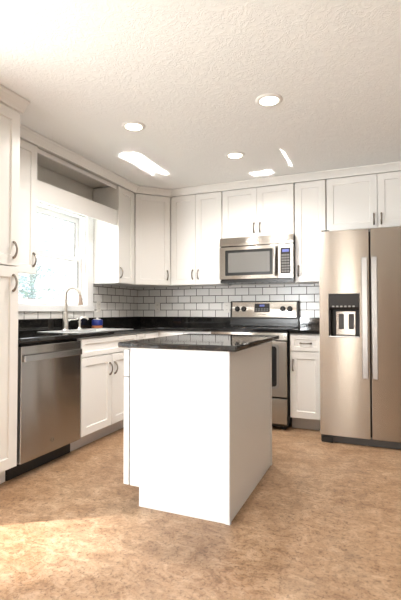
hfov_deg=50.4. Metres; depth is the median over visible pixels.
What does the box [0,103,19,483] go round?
pantry cabinet
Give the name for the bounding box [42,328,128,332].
sink
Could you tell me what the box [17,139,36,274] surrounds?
upper cabinet
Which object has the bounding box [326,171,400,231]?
upper cabinet
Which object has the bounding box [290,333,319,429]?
base cabinet
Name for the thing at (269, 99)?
recessed light
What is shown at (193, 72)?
ceiling
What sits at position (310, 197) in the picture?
upper cabinet
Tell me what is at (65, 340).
control panel
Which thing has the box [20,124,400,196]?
trim
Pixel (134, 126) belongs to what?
recessed light
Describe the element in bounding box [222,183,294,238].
upper cabinet
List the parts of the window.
sash, sash, casing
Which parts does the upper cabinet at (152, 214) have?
door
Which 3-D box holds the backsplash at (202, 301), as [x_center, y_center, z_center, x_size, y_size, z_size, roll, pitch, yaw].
[0.706,0.014,4.646,3.192,0.356,0.008,-1,-2,23]
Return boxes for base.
[62,312,68,329]
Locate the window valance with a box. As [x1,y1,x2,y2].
[35,145,116,225]
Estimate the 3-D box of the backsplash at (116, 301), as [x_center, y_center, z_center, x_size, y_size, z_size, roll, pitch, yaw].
[-1.253,0.000,4.109,0.008,0.356,2.494,-1,-2,23]
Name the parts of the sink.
bowl, bowl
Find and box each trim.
[0,84,29,113]
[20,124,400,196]
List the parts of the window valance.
soffit panel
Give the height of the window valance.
0.432 m
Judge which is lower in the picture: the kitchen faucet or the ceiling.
the kitchen faucet
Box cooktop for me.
[210,326,298,331]
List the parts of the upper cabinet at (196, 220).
door, door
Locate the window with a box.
[18,201,93,310]
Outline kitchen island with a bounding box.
[123,342,271,524]
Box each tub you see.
[92,318,102,327]
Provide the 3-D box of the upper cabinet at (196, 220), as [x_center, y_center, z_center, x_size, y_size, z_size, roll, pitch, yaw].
[0.000,-0.655,4.763,0.604,0.987,0.351,-1,-2,23]
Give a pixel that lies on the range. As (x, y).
(246, 317)
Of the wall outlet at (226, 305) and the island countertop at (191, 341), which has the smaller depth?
the island countertop at (191, 341)
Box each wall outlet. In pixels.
[97,301,100,311]
[224,303,229,312]
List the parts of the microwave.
door, vent panel, plate, handle, control panel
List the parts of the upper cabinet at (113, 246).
door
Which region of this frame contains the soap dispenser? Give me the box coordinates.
[77,316,87,328]
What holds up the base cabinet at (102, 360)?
on the floor
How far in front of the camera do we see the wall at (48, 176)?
4.04 m
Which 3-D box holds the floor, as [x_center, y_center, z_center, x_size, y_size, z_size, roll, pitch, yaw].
[-0.271,1.131,-0.477,5.639,0.102,10.465,-1,-2,23]
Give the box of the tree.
[18,213,73,298]
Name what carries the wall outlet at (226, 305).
attached to the wall at (285, 283)
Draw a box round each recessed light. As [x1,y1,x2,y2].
[122,121,144,131]
[225,151,244,158]
[256,93,282,106]
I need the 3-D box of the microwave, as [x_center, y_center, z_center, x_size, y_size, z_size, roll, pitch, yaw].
[0.616,-0.409,4.443,0.760,0.465,0.452,-1,-2,23]
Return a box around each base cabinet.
[70,333,136,451]
[135,331,183,339]
[184,331,210,333]
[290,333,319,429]
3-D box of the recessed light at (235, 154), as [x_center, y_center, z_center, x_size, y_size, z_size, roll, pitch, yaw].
[0.297,-1.240,3.658,0.170,0.011,0.170,-1,-2,23]
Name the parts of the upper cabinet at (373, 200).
door, door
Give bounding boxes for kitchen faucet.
[62,286,82,329]
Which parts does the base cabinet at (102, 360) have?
door, false drawer, door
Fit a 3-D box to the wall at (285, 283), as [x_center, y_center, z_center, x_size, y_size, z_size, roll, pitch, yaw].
[1.717,-0.015,4.311,5.639,2.428,0.152,-1,-2,23]
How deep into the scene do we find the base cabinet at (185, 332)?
4.29 m
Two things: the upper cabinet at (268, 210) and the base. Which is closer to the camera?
the base
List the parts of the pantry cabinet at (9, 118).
door, door, handle, handle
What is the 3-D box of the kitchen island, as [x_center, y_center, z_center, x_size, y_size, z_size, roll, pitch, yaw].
[0.017,0.719,2.733,0.676,0.881,0.929,-1,-2,23]
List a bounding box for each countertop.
[18,317,229,342]
[118,333,278,351]
[289,318,319,333]
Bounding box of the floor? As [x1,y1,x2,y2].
[0,423,400,599]
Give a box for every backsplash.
[18,284,137,319]
[138,284,319,317]
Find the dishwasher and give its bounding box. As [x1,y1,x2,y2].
[5,339,81,480]
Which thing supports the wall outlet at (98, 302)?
attached to the wall at (48, 176)
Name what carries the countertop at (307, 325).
on the base cabinet at (304, 348)
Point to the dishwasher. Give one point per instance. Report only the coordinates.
(49, 372)
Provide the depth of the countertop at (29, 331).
4.26 m
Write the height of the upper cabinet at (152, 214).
0.987 m
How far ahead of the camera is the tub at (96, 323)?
4.29 m
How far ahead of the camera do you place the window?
4.29 m
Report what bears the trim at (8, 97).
attached to the ceiling
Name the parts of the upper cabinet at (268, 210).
door, door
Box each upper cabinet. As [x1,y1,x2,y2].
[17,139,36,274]
[93,186,133,284]
[112,194,178,287]
[171,192,230,286]
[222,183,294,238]
[295,180,326,283]
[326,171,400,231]
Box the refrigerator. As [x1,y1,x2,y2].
[319,226,400,449]
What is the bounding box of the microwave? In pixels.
[220,234,294,284]
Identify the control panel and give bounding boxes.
[18,339,76,345]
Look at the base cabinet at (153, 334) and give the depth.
4.35 m
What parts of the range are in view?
vent trim, control panel, storage drawer, oven door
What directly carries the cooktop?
in the range
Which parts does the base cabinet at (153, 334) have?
filler door, door, door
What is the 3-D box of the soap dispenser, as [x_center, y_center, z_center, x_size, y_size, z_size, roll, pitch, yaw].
[-1.129,0.218,4.078,0.048,0.122,0.111,-1,-2,45]
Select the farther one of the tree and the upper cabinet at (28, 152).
the tree
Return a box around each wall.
[18,164,102,311]
[231,283,299,327]
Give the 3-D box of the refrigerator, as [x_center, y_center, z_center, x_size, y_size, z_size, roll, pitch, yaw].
[1.567,0.300,3.750,0.907,1.765,0.907,-1,-2,23]
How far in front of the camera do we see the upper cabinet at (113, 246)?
4.39 m
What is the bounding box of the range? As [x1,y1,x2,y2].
[210,301,299,429]
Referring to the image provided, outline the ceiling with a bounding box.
[0,0,400,197]
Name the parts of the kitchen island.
door, drawer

